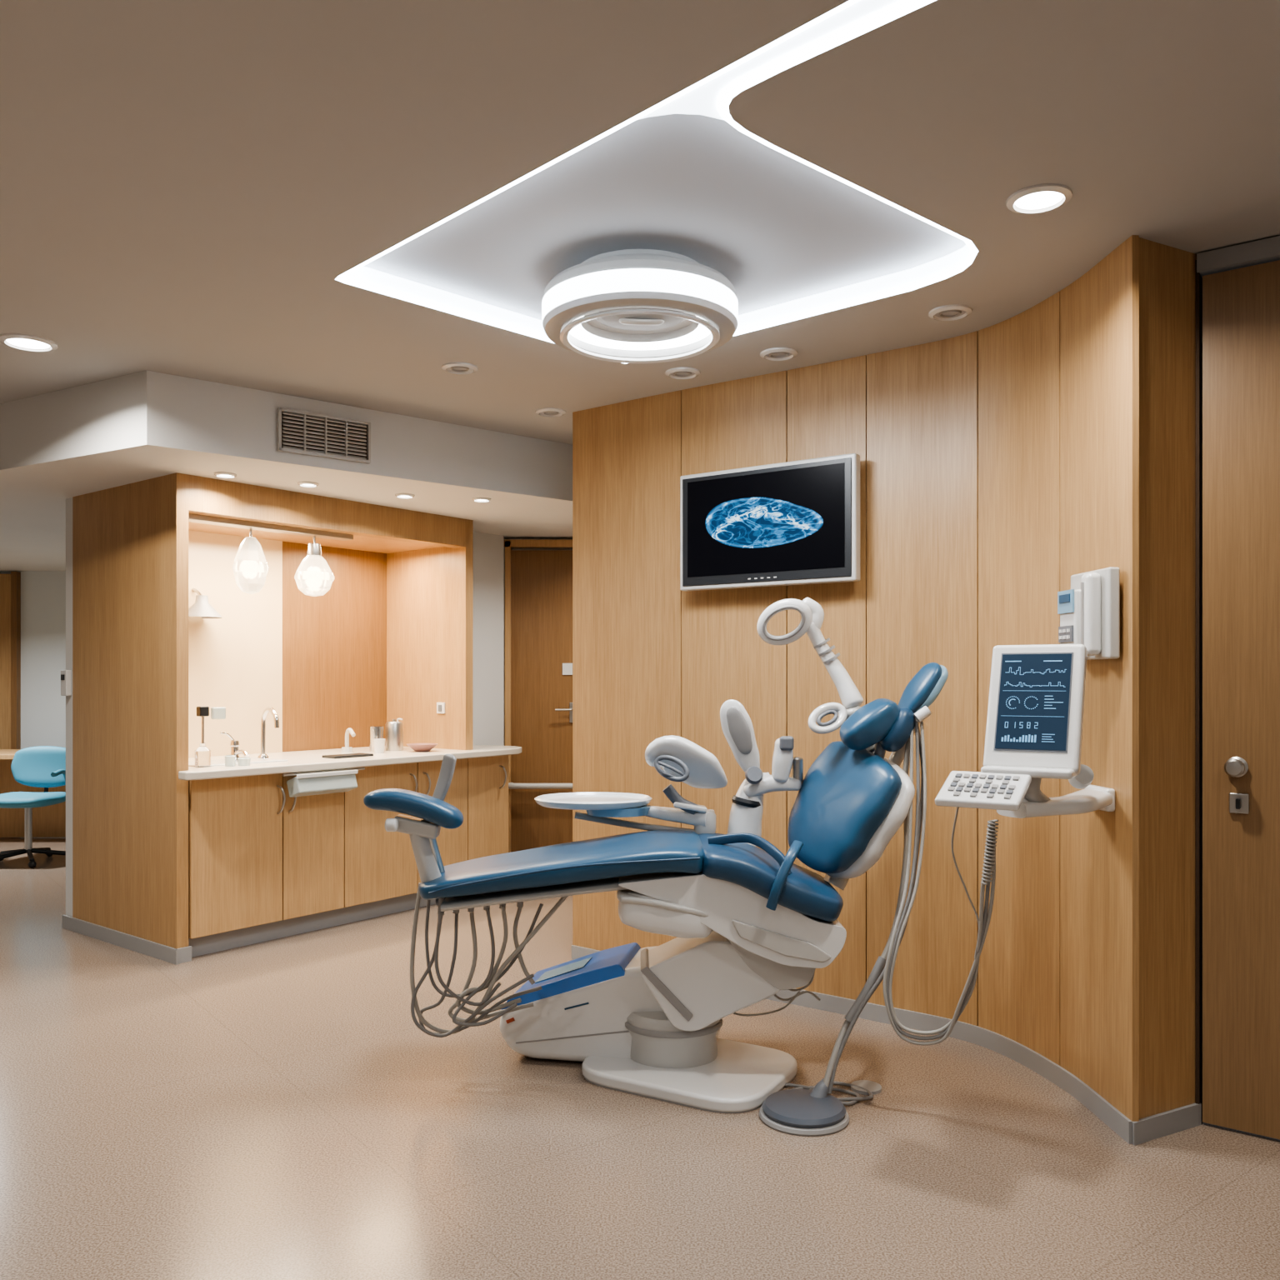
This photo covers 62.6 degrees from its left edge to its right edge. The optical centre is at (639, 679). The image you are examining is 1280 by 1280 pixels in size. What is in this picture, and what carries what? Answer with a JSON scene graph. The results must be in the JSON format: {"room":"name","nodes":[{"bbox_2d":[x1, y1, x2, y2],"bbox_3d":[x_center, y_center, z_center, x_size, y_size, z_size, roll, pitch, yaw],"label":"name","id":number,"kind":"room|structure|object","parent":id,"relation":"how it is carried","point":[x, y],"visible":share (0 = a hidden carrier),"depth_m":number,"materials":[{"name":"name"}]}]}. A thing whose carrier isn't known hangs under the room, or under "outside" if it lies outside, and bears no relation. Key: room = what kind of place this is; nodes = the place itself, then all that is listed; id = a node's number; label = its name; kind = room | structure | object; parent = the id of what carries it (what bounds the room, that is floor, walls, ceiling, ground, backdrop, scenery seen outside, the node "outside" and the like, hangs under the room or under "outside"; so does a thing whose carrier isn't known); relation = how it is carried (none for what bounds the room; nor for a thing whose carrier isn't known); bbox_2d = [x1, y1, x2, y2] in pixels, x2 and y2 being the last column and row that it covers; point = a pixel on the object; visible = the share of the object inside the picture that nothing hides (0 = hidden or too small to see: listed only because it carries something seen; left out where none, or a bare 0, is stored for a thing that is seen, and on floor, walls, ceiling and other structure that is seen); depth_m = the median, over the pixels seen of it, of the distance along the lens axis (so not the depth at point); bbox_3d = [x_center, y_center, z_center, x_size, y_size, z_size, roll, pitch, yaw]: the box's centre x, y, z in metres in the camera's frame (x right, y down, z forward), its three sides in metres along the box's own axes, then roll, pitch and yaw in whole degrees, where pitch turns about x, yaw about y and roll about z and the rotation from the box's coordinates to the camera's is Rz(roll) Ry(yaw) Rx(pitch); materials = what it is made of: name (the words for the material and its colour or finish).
{"room":"dental clinic","nodes":[
{"label":"dental clinic","id":0,"kind":"room"},
{"bbox_2d":[0,570,65,749],"bbox_3d":[-2.000,0.030,9.600,11.000,2.640,0.100,0,0,0],"label":"wall","id":1,"kind":"structure","parent":0,"point":[42,592],"depth_m":9.55,"materials":[{"name":"white paint"}]},
{"bbox_2d":[10,571,20,749],"bbox_3d":[-5.640,0.190,9.520,0.050,2.320,0.070,0,0,0],"label":"door frame","id":2,"kind":"structure","parent":1,"relation":"in","point":[15,576],"depth_m":9.48,"materials":[{"name":"brown wood"}]},
{"bbox_2d":[0,574,10,749],"bbox_3d":[-6.210,0.200,9.520,1.100,2.300,0.050,0,0,0],"label":"door leaf","id":3,"kind":"structure","parent":2,"relation":"attached to","point":[5,579],"depth_m":9.49,"materials":[{"name":"brown wood"}]},
{"bbox_2d":[65,497,72,916],"bbox_3d":[-2.425,0.185,6.547,0.090,2.330,2.150,0,0,38],"label":"plaster wall","id":4,"kind":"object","parent":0,"point":[68,501],"visible":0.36,"depth_m":5.70,"materials":[{"name":"white paint"}]},
{"bbox_2d":[60,670,71,695],"bbox_3d":[-3.100,0.020,5.684,0.070,0.140,0.036,0,0,38],"label":"intercom","id":5,"kind":"object","parent":4,"relation":"attached to","point":[66,675],"visible":1,"depth_m":5.67,"materials":[{"name":"white plastic"}]},
{"bbox_2d":[0,370,572,570],"bbox_3d":[-3.500,-1.145,7.400,8.800,0.330,6.000,0,0,0],"label":"soffit","id":6,"kind":"structure","parent":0,"point":[56,447],"depth_m":5.05,"materials":[{"name":"white paint"}]},
{"bbox_2d":[0,333,58,351],"bbox_3d":[-2.340,-1.284,4.030,0.202,0.012,0.202,0,0,0],"label":"recessed light","id":7,"kind":"object","parent":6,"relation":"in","point":[23,342],"visible":1,"depth_m":4.02,"materials":[{"name":"white ceramic"}]},
{"bbox_2d":[5,338,49,349],"bbox_3d":[-2.340,-1.286,4.030,0.150,0.001,0.150,0,0,0],"label":"diffuser","id":8,"kind":"object","parent":7,"relation":"attached to","point":[20,343],"depth_m":4.03,"materials":[{"name":"white plastic"}]},
{"bbox_2d":[214,471,236,478],"bbox_3d":[-1.980,-0.974,5.030,0.103,0.012,0.103,0,0,0],"label":"recessed light","id":9,"kind":"object","parent":6,"relation":"in","point":[221,474],"visible":1,"depth_m":5.01,"materials":[{"name":"white ceramic"}]},
{"bbox_2d":[297,481,319,487],"bbox_3d":[-1.660,-0.974,5.270,0.103,0.012,0.103,0,0,0],"label":"recessed light","id":10,"kind":"object","parent":6,"relation":"in","point":[310,484],"visible":1,"depth_m":5.25,"materials":[{"name":"white ceramic"}]},
{"bbox_2d":[277,407,370,463],"bbox_3d":[-1.459,-1.125,4.882,0.442,0.192,0.028,0,0,-40],"label":"ceiling vent","id":11,"kind":"object","parent":6,"relation":"attached to","point":[298,432],"visible":1,"depth_m":4.87,"materials":[{"name":"brown"}]},
{"bbox_2d":[395,493,414,498],"bbox_3d":[-1.250,-0.974,5.600,0.103,0.012,0.103,0,0,0],"label":"recessed light","id":12,"kind":"object","parent":6,"relation":"in","point":[398,495],"visible":1,"depth_m":5.58,"materials":[{"name":"white ceramic"}]},
{"bbox_2d":[441,362,478,374],"bbox_3d":[-0.745,-1.284,4.360,0.148,0.012,0.148,0,0,0],"label":"recessed light","id":13,"kind":"object","parent":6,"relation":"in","point":[452,367],"visible":1,"depth_m":4.35,"materials":[{"name":"beige plastic"}]},
{"bbox_2d":[447,366,472,371],"bbox_3d":[-0.745,-1.286,4.360,0.110,0.001,0.110,0,0,0],"label":"diffuser","id":14,"kind":"object","parent":13,"relation":"attached to","point":[449,368],"depth_m":4.37,"materials":[{"name":"grey plastic"}]},
{"bbox_2d":[472,496,490,502],"bbox_3d":[-0.860,-0.974,5.720,0.103,0.012,0.103,0,0,0],"label":"recessed light","id":15,"kind":"object","parent":6,"relation":"in","point":[476,499],"visible":1,"depth_m":5.69,"materials":[{"name":"white ceramic"}]},
{"bbox_2d":[535,407,565,417],"bbox_3d":[-0.430,-1.284,5.080,0.148,0.012,0.148,0,0,0],"label":"recessed light","id":16,"kind":"object","parent":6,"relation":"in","point":[547,412],"visible":1,"depth_m":5.06,"materials":[{"name":"beige plastic"}]},
{"bbox_2d":[540,411,561,414],"bbox_3d":[-0.430,-1.286,5.080,0.110,0.001,0.110,0,0,0],"label":"diffuser","id":17,"kind":"object","parent":16,"relation":"attached to","point":[541,412],"depth_m":5.09,"materials":[{"name":"grey plastic"}]},
{"bbox_2d":[335,0,978,364],"bbox_3d":[0.447,-1.327,2.953,1.413,0.075,2.669,0,0,-45],"label":"cove side glow","id":18,"kind":"object","parent":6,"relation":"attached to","point":[367,276],"visible":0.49,"depth_m":3.64,"materials":[{"name":"white plastic"}]},
{"bbox_2d":[665,367,699,379],"bbox_3d":[0.180,-1.284,4.430,0.148,0.012,0.148,0,0,0],"label":"recessed light","id":19,"kind":"object","parent":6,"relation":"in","point":[677,372],"visible":1,"depth_m":4.42,"materials":[{"name":"beige plastic"}]},
{"bbox_2d":[670,371,694,376],"bbox_3d":[0.180,-1.286,4.430,0.110,0.001,0.110,0,0,0],"label":"diffuser","id":20,"kind":"object","parent":19,"relation":"attached to","point":[672,373],"depth_m":4.44,"materials":[{"name":"grey plastic"}]},
{"bbox_2d":[636,0,911,119],"bbox_3d":[0.491,-1.306,2.068,0.222,0.008,1.351,0,0,-44],"label":"light strip","id":21,"kind":"object","parent":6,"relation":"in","point":[703,100],"visible":0.64,"depth_m":2.20,"materials":[{"name":"white plastic"}]},
{"bbox_2d":[760,347,797,360],"bbox_3d":[0.550,-1.284,4.170,0.148,0.012,0.148,0,0,0],"label":"recessed light","id":22,"kind":"object","parent":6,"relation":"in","point":[775,353],"visible":1,"depth_m":4.16,"materials":[{"name":"white plastic"}]},
{"bbox_2d":[765,352,792,357],"bbox_3d":[0.550,-1.286,4.170,0.110,0.001,0.110,0,0,0],"label":"diffuser","id":23,"kind":"object","parent":22,"relation":"attached to","point":[767,354],"depth_m":4.18,"materials":[{"name":"grey plastic"}]},
{"bbox_2d":[928,304,972,320],"bbox_3d":[1.090,-1.284,3.700,0.148,0.012,0.148,0,0,0],"label":"recessed light","id":24,"kind":"object","parent":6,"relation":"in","point":[953,312],"visible":1,"depth_m":3.69,"materials":[{"name":"white plastic"}]},
{"bbox_2d":[935,310,965,318],"bbox_3d":[1.090,-1.286,3.700,0.110,0.001,0.110,0,0,0],"label":"diffuser","id":25,"kind":"object","parent":24,"relation":"attached to","point":[938,313],"depth_m":3.71,"materials":[{"name":"grey plastic"}]},
{"bbox_2d":[1005,183,1072,214],"bbox_3d":[1.070,-1.284,2.825,0.167,0.012,0.167,0,0,0],"label":"recessed light","id":26,"kind":"object","parent":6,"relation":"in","point":[1038,198],"visible":1,"depth_m":2.82,"materials":[{"name":"white metal"}]},
{"bbox_2d":[1015,191,1063,209],"bbox_3d":[1.070,-1.286,2.825,0.124,0.001,0.124,0,0,0],"label":"diffuser","id":27,"kind":"object","parent":26,"relation":"attached to","point":[1023,200],"depth_m":2.83,"materials":[{"name":"white plastic"}]},
{"bbox_2d":[473,531,504,745],"bbox_3d":[-1.431,0.185,7.235,0.820,2.330,0.570,0,0,38],"label":"wall","id":28,"kind":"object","parent":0,"point":[488,549],"depth_m":7.10,"materials":[{"name":"white paint"}]},
{"bbox_2d":[504,538,572,745],"bbox_3d":[0.350,0.185,7.360,2.600,2.330,0.100,0,0,0],"label":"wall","id":29,"kind":"structure","parent":0,"point":[504,538],"depth_m":7.31,"materials":[{"name":"white paint"}]},
{"bbox_2d":[504,539,572,852],"bbox_3d":[-0.400,0.195,7.280,1.070,2.310,0.080,0,0,0],"label":"door frame","id":30,"kind":"structure","parent":29,"relation":"attached to","point":[507,549],"depth_m":7.24,"materials":[{"name":"brown wood"}]},
{"bbox_2d":[508,550,572,852],"bbox_3d":[-0.416,0.230,7.243,1.013,2.240,0.134,0,0,0],"label":"door","id":31,"kind":"structure","parent":29,"relation":"in","point":[542,580],"depth_m":7.27,"materials":[{"name":"brown wood"}]},
{"bbox_2d":[555,708,572,710],"bbox_3d":[-0.519,0.210,7.224,0.122,0.015,0.054,0,0,0],"label":"door handle","id":32,"kind":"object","parent":31,"relation":"attached to","point":[556,709],"depth_m":7.20,"materials":[{"name":"silver metal"}]},
{"bbox_2d":[562,663,572,674],"bbox_3d":[-0.500,-0.070,7.265,0.070,0.080,0.006,0,0,0],"label":"door sign","id":33,"kind":"object","parent":31,"relation":"attached to","point":[567,667],"depth_m":7.26,"materials":[{"name":"white plastic"}]},
{"bbox_2d":[570,702,572,722],"bbox_3d":[-0.470,0.230,7.260,0.030,0.140,0.012,0,0,0],"label":"plate","id":34,"kind":"object","parent":31,"relation":"attached to","point":[571,703],"depth_m":7.25,"materials":[{"name":"silver metal"}]},
{"bbox_2d":[0,837,1279,1279],"bbox_3d":[-1.500,1.400,3.500,13.000,0.100,14.000,0,0,0],"label":"floor","id":35,"kind":"structure","parent":0,"point":[280,1108],"depth_m":3.02,"materials":[{"name":"plastic"}]},
{"bbox_2d":[0,745,65,868],"bbox_3d":[-4.510,0.930,7.797,0.596,0.840,0.575,0,0,0],"label":"office chair","id":36,"kind":"object","parent":35,"relation":"on","point":[44,767],"visible":0.77,"depth_m":7.93,"materials":[{"name":"blue plastic"}]},
{"bbox_2d":[0,749,65,837],"bbox_3d":[-5.100,0.975,8.700,1.900,0.750,0.650,0,0,0],"label":"office desk","id":37,"kind":"object","parent":35,"relation":"on","point":[47,821],"visible":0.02,"depth_m":8.93,"materials":[{"name":"brown wood"}]},
{"bbox_2d":[176,945,191,964],"bbox_3d":[-2.177,1.315,5.020,0.012,0.070,0.080,0,0,38],"label":"baseboard","id":38,"kind":"structure","parent":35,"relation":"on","point":[184,953],"depth_m":5.02,"materials":[{"name":"grey"}]},
{"bbox_2d":[72,472,521,957],"bbox_3d":[-1.863,0.185,6.203,1.210,2.330,2.330,0,0,38],"label":"tall cabinet","id":39,"kind":"object","parent":35,"relation":"on","point":[169,851],"visible":0.84,"depth_m":5.66,"materials":[{"name":"brown wood"}]},
{"bbox_2d":[61,915,178,964],"bbox_3d":[-2.661,1.315,5.352,1.200,0.070,0.013,0,0,38],"label":"baseboard","id":40,"kind":"structure","parent":39,"relation":"attached to","point":[156,950],"depth_m":5.30,"materials":[{"name":"grey"}]},
{"bbox_2d":[188,587,222,618],"bbox_3d":[-2.412,-0.424,5.800,0.210,0.168,0.210,0,0,0],"label":"wall sconce","id":41,"kind":"object","parent":39,"relation":"attached to","point":[202,607],"visible":0.97,"depth_m":5.76,"materials":[{"name":"white"}]},
{"bbox_2d":[232,529,269,594],"bbox_3d":[-2.034,-0.622,5.505,0.180,0.355,0.180,0,0,0],"label":"pendant lamp","id":42,"kind":"object","parent":39,"relation":"hanging from","point":[250,567],"visible":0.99,"depth_m":5.45,"materials":[{"name":"white glass"}]},
{"bbox_2d":[188,513,353,540],"bbox_3d":[-1.966,-0.800,5.527,0.090,0.035,1.050,0,0,38],"label":"track light","id":43,"kind":"object","parent":39,"relation":"attached to","point":[193,517],"depth_m":5.50,"materials":[{"name":"brown wood"}]},
{"bbox_2d":[294,535,334,596],"bbox_3d":[-1.781,-0.627,5.764,0.212,0.347,0.212,0,0,0],"label":"pendant lamp","id":44,"kind":"object","parent":39,"relation":"hanging from","point":[313,577],"visible":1,"depth_m":5.70,"materials":[{"name":"white glass"}]},
{"bbox_2d":[307,543,321,555],"bbox_3d":[-1.781,-0.700,5.764,0.076,0.080,0.076,0,0,0],"label":"socket","id":45,"kind":"object","parent":44,"relation":"attached to","point":[314,549],"depth_m":5.73,"materials":[{"name":"silver metal"}]},
{"bbox_2d":[282,766,364,797],"bbox_3d":[-1.655,0.542,5.526,0.118,0.129,0.500,0,0,38],"label":"paper towel dispenser","id":46,"kind":"object","parent":39,"relation":"attached to","point":[323,782],"visible":1,"depth_m":5.46,"materials":[{"name":"white plastic"}]},
{"bbox_2d":[178,745,521,780],"bbox_3d":[-1.733,0.455,6.101,0.880,0.040,2.330,0,0,38],"label":"countertop","id":47,"kind":"structure","parent":39,"relation":"on","point":[310,760],"depth_m":5.78,"materials":[{"name":"stone"}]},
{"bbox_2d":[195,705,225,767],"bbox_3d":[-2.138,0.285,5.239,0.142,0.300,0.074,0,0,-13],"label":"soap dispenser","id":48,"kind":"object","parent":47,"relation":"on","point":[202,754],"visible":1,"depth_m":5.22,"materials":[{"name":"white plastic"}]},
{"bbox_2d":[195,742,210,767],"bbox_3d":[-2.171,0.375,5.231,0.074,0.120,0.074,0,0,0],"label":"bottle","id":49,"kind":"object","parent":48,"relation":"on","point":[202,754],"depth_m":5.20,"materials":[{"name":"white glass"}]},
{"bbox_2d":[225,755,235,766],"bbox_3d":[-2.047,0.407,5.261,0.052,0.055,0.052,0,0,0],"label":"glass jar","id":50,"kind":"object","parent":47,"relation":"on","point":[230,760],"visible":1,"depth_m":5.24,"materials":[{"name":"white glass"}]},
{"bbox_2d":[220,731,249,759],"bbox_3d":[-2.112,0.355,5.537,0.157,0.161,0.099,0,0,7],"label":"mixer tap","id":51,"kind":"object","parent":47,"relation":"on","point":[234,744],"visible":0.9,"depth_m":5.54,"materials":[{"name":"silver metal"}]},
{"bbox_2d":[237,757,250,765],"bbox_3d":[-1.996,0.415,5.310,0.064,0.040,0.064,0,0,0],"label":"cup","id":52,"kind":"object","parent":47,"relation":"on","point":[241,761],"visible":1,"depth_m":5.29,"materials":[{"name":"white ceramic"}]},
{"bbox_2d":[257,706,279,758],"bbox_3d":[-1.991,0.291,5.672,0.203,0.288,0.062,0,0,39],"label":"gooseneck faucet","id":53,"kind":"object","parent":47,"relation":"on","point":[262,755],"visible":0.96,"depth_m":5.70,"materials":[{"name":"silver metal"}]},
{"bbox_2d":[321,752,373,759],"bbox_3d":[-1.632,0.428,5.889,0.120,0.014,0.260,0,0,38],"label":"tray","id":54,"kind":"object","parent":47,"relation":"on","point":[359,754],"visible":1,"depth_m":5.84,"materials":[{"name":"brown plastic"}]},
{"bbox_2d":[340,727,355,752],"bbox_3d":[-1.718,0.362,6.249,0.131,0.147,0.070,0,0,36],"label":"faucet","id":55,"kind":"object","parent":47,"relation":"on","point":[347,748],"visible":1,"depth_m":6.25,"materials":[{"name":"grey ceramic"}]},
{"bbox_2d":[368,725,383,751],"bbox_3d":[-1.587,0.360,6.336,0.086,0.150,0.086,0,0,0],"label":"steel cup","id":56,"kind":"object","parent":47,"relation":"on","point":[377,732],"visible":0.68,"depth_m":6.30,"materials":[{"name":"silver metal"}]},
{"bbox_2d":[373,738,385,753],"bbox_3d":[-1.536,0.394,6.207,0.074,0.083,0.074,0,0,0],"label":"paper cup","id":57,"kind":"object","parent":47,"relation":"on","point":[379,743],"visible":1,"depth_m":6.18,"materials":[{"name":"white paper"}]},
{"bbox_2d":[385,719,403,750],"bbox_3d":[-1.498,0.340,6.418,0.104,0.190,0.104,0,0,0],"label":"metal canister","id":58,"kind":"object","parent":47,"relation":"on","point":[393,730],"visible":1,"depth_m":6.37,"materials":[{"name":"silver metal"}]},
{"bbox_2d":[406,743,438,751],"bbox_3d":[-1.310,0.412,6.335,0.190,0.045,0.190,0,0,0],"label":"serving bowl","id":59,"kind":"object","parent":47,"relation":"on","point":[416,747],"visible":1,"depth_m":6.29,"materials":[{"name":"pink ceramic"}]},
{"bbox_2d":[436,702,444,713],"bbox_3d":[-1.246,0.180,6.579,0.070,0.070,0.018,0,0,38],"label":"light switch","id":60,"kind":"object","parent":39,"relation":"attached to","point":[440,706],"visible":1,"depth_m":6.57,"materials":[{"name":"white plastic"}]},
{"bbox_2d":[363,597,998,1113],"bbox_3d":[0.149,0.529,3.544,1.978,1.642,0.847,0,0,16],"label":"dental chair","id":61,"kind":"object","parent":35,"relation":"on","point":[750,923],"visible":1,"depth_m":3.49,"materials":[{"name":"blue leather"}]},
{"bbox_2d":[418,830,704,899],"bbox_3d":[-0.256,0.631,3.600,0.968,0.187,0.499,0,0,0],"label":"cushion","id":62,"kind":"object","parent":61,"relation":"on","point":[648,864],"depth_m":3.41,"materials":[{"name":"blue leather"}]},
{"bbox_2d":[534,791,651,809],"bbox_3d":[-0.171,0.445,3.850,0.430,0.030,0.335,0,0,0],"label":"tray","id":63,"kind":"object","parent":61,"relation":"on","point":[592,800],"depth_m":3.79,"materials":[{"name":"white plastic"}]},
{"bbox_2d":[574,804,715,834],"bbox_3d":[0.017,0.582,3.820,0.514,0.244,0.192,0,0,0],"label":"tray","id":64,"kind":"object","parent":61,"relation":"on","point":[703,820],"depth_m":3.76,"materials":[{"name":"blue plastic"}]},
{"bbox_2d":[698,832,843,921],"bbox_3d":[0.423,0.668,3.600,0.504,0.246,0.520,0,0,0],"label":"seat cushion","id":65,"kind":"object","parent":61,"relation":"on","point":[737,877],"depth_m":3.38,"materials":[{"name":"blue leather"}]},
{"bbox_2d":[756,597,863,734],"bbox_3d":[0.622,-0.032,3.709,0.403,0.519,0.194,0,0,0],"label":"lamp","id":66,"kind":"object","parent":61,"relation":"on","point":[812,612],"depth_m":3.71,"materials":[{"name":"white plastic"}]},
{"bbox_2d":[787,740,902,873],"bbox_3d":[0.689,0.436,3.588,0.245,0.435,0.434,0,0,-23],"label":"backrest cushion","id":67,"kind":"object","parent":61,"relation":"on","point":[847,809],"depth_m":3.51,"materials":[{"name":"blue leather"}]},
{"bbox_2d":[840,698,899,750],"bbox_3d":[0.779,0.153,3.560,0.204,0.175,0.133,0,0,0],"label":"cushion","id":68,"kind":"object","parent":61,"relation":"on","point":[874,726],"depth_m":3.51,"materials":[{"name":"blue leather"}]},
{"bbox_2d":[759,1078,881,1136],"bbox_3d":[0.581,1.305,3.313,0.428,0.090,0.413,0,0,0],"label":"foot pedal","id":69,"kind":"object","parent":35,"relation":"on","point":[802,1110],"visible":0.94,"depth_m":3.22,"materials":[{"name":"grey plastic"}]},
{"bbox_2d":[0,0,1279,444],"bbox_3d":[-1.500,-1.290,3.500,13.000,0.001,14.000,0,0,0],"label":"ceiling","id":70,"kind":"structure","parent":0,"point":[187,187],"depth_m":2.57,"materials":[{"name":"white paint"}]},
{"bbox_2d":[336,0,977,340],"bbox_3d":[0.022,-1.296,2.940,2.015,0.001,2.740,0,0,0],"label":"ceiling light strip","id":71,"kind":"object","parent":70,"relation":"attached to","point":[723,102],"visible":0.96,"depth_m":2.52,"materials":[{"name":"white"}]},
{"bbox_2d":[363,113,966,319],"bbox_3d":[0.000,-1.379,2.950,2.300,0.030,3.000,0,0,0],"label":"ceiling panel","id":72,"kind":"object","parent":70,"relation":"attached to","point":[781,229],"visible":0.22,"depth_m":3.17,"materials":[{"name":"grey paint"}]},
{"bbox_2d":[541,249,738,363],"bbox_3d":[0.000,-1.256,3.560,0.660,0.222,0.660,0,0,0],"label":"ceiling lamp","id":73,"kind":"object","parent":72,"relation":"attached to","point":[628,306],"visible":1,"depth_m":3.36,"materials":[{"name":"white plastic"}]},
{"bbox_2d":[572,235,1139,1121],"bbox_3d":[0.720,0.030,4.214,0.435,2.640,2.700,0,0,-41],"label":"wall","id":74,"kind":"structure","parent":0,"point":[999,462],"depth_m":4.03,"materials":[{"name":"brown wood"}]},
{"bbox_2d":[680,453,859,591],"bbox_3d":[0.541,-0.635,4.396,0.820,0.500,0.133,0,0,35],"label":"wall monitor","id":75,"kind":"object","parent":74,"relation":"attached to","point":[795,522],"visible":1,"depth_m":4.32,"materials":[{"name":"black glass"}]},
{"bbox_2d":[571,945,1132,1144],"bbox_3d":[0.706,1.317,4.208,0.424,0.065,2.684,0,0,-41],"label":"baseboard","id":76,"kind":"structure","parent":74,"relation":"attached to","point":[1053,1072],"depth_m":3.85,"materials":[{"name":"grey"}]},
{"bbox_2d":[935,644,1114,818],"bbox_3d":[1.154,0.150,2.999,0.756,0.497,0.301,0,0,-36],"label":"terminal","id":77,"kind":"object","parent":74,"relation":"attached to","point":[1034,727],"visible":1,"depth_m":2.94,"materials":[{"name":"white plastic"}]},
{"bbox_2d":[980,644,1087,779],"bbox_3d":[1.107,0.085,2.960,0.313,0.367,0.301,0,0,0],"label":"monitor","id":78,"kind":"object","parent":77,"relation":"on","point":[1034,727],"depth_m":2.95,"materials":[{"name":"white plastic"}]},
{"bbox_2d":[996,789,1112,818],"bbox_3d":[1.233,0.361,3.062,0.482,0.049,0.155,0,0,-38],"label":"bracket","id":79,"kind":"object","parent":77,"relation":"attached to","point":[1083,801],"depth_m":2.97,"materials":[{"name":"white plastic"}]},
{"bbox_2d":[1070,566,1119,659],"bbox_3d":[1.388,-0.195,3.218,0.035,0.270,0.250,0,0,-3],"label":"backplate","id":80,"kind":"object","parent":74,"relation":"attached to","point":[1110,577],"visible":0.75,"depth_m":3.10,"materials":[{"name":"white plastic"}]},
{"bbox_2d":[1060,589,1080,644],"bbox_3d":[1.350,-0.175,3.271,0.050,0.200,0.110,0,0,-3],"label":"handset cradle","id":81,"kind":"object","parent":80,"relation":"attached to","point":[1070,618],"visible":0.31,"depth_m":3.22,"materials":[{"name":"white plastic"}]},
{"bbox_2d":[1058,625,1073,642],"bbox_3d":[1.322,-0.140,3.270,0.006,0.050,0.090,0,0,-3],"label":"keypad","id":82,"kind":"object","parent":81,"relation":"attached to","point":[1071,627],"visible":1,"depth_m":3.26,"materials":[{"name":"grey plastic"}]},
{"bbox_2d":[1057,589,1074,614],"bbox_3d":[1.322,-0.240,3.270,0.006,0.070,0.100,0,0,-3],"label":"label","id":83,"kind":"object","parent":81,"relation":"attached to","point":[1065,607],"visible":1,"depth_m":3.26,"materials":[{"name":"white plastic"}]},
{"bbox_2d":[1080,571,1101,655],"bbox_3d":[1.351,-0.195,3.156,0.051,0.250,0.060,0,0,0],"label":"handset","id":84,"kind":"object","parent":80,"relation":"attached to","point":[1092,581],"depth_m":3.13,"materials":[{"name":"white plastic"}]},
{"bbox_2d":[1059,593,1069,603],"bbox_3d":[1.318,-0.250,3.270,0.008,0.025,0.070,0,0,0],"label":"display","id":85,"kind":"object","parent":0,"point":[1066,597],"depth_m":3.27,"materials":[{"name":"blue plastic"}]},
{"bbox_2d":[1080,582,1084,644],"bbox_3d":[1.325,-0.195,3.155,0.005,0.190,0.012,0,0,0],"label":"groove","id":86,"kind":"object","parent":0,"point":[1082,583],"depth_m":3.15,"materials":[{"name":"white plastic"}]},
{"bbox_2d":[1139,237,1196,1119],"bbox_3d":[1.545,0.030,3.206,0.289,2.640,0.224,0,0,-14],"label":"wall","id":87,"kind":"structure","parent":0,"point":[1167,273],"depth_m":3.13,"materials":[{"name":"brown wood"}]},
{"bbox_2d":[1132,1102,1201,1145],"bbox_3d":[1.561,1.317,3.127,0.305,0.065,0.018,0,0,-28],"label":"baseboard","id":88,"kind":"structure","parent":87,"relation":"attached to","point":[1162,1124],"depth_m":3.12,"materials":[{"name":"grey"}]},
{"bbox_2d":[1195,235,1279,1119],"bbox_3d":[2.103,0.033,2.913,1.005,2.634,0.080,0,0,37],"label":"door frame","id":89,"kind":"structure","parent":87,"relation":"attached to","point":[1198,277],"depth_m":3.19,"materials":[{"name":"brown wood"}]},
{"bbox_3d":[3.010,0.030,2.310,0.979,2.640,0.820,0,0,0],"label":"wall","id":90,"kind":"structure","parent":0,"visible":0},
{"bbox_2d":[1202,260,1279,1139],"bbox_3d":[2.105,0.060,2.912,0.975,2.560,0.045,0,0,37],"label":"door leaf","id":91,"kind":"structure","parent":90,"relation":"in","point":[1241,307],"depth_m":3.13,"materials":[{"name":"brown wood"}]},
{"bbox_2d":[1224,756,1248,776],"bbox_3d":[1.751,0.260,3.099,0.060,0.060,0.066,0,0,37],"label":"door knob","id":92,"kind":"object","parent":91,"relation":"attached to","point":[1235,766],"depth_m":3.08,"materials":[{"name":"silver metal"}]},
{"bbox_2d":[1229,792,1249,814],"bbox_3d":[1.776,0.368,3.124,0.052,0.060,0.012,0,0,37],"label":"lock plate","id":93,"kind":"object","parent":91,"relation":"attached to","point":[1244,797],"visible":1,"depth_m":3.12,"materials":[{"name":"silver metal"}]},
{"bbox_2d":[1235,798,1240,809],"bbox_3d":[1.767,0.368,3.112,0.019,0.030,0.021,0,0,0],"label":"keyhole","id":94,"kind":"object","parent":93,"relation":"in","point":[1237,801],"depth_m":3.10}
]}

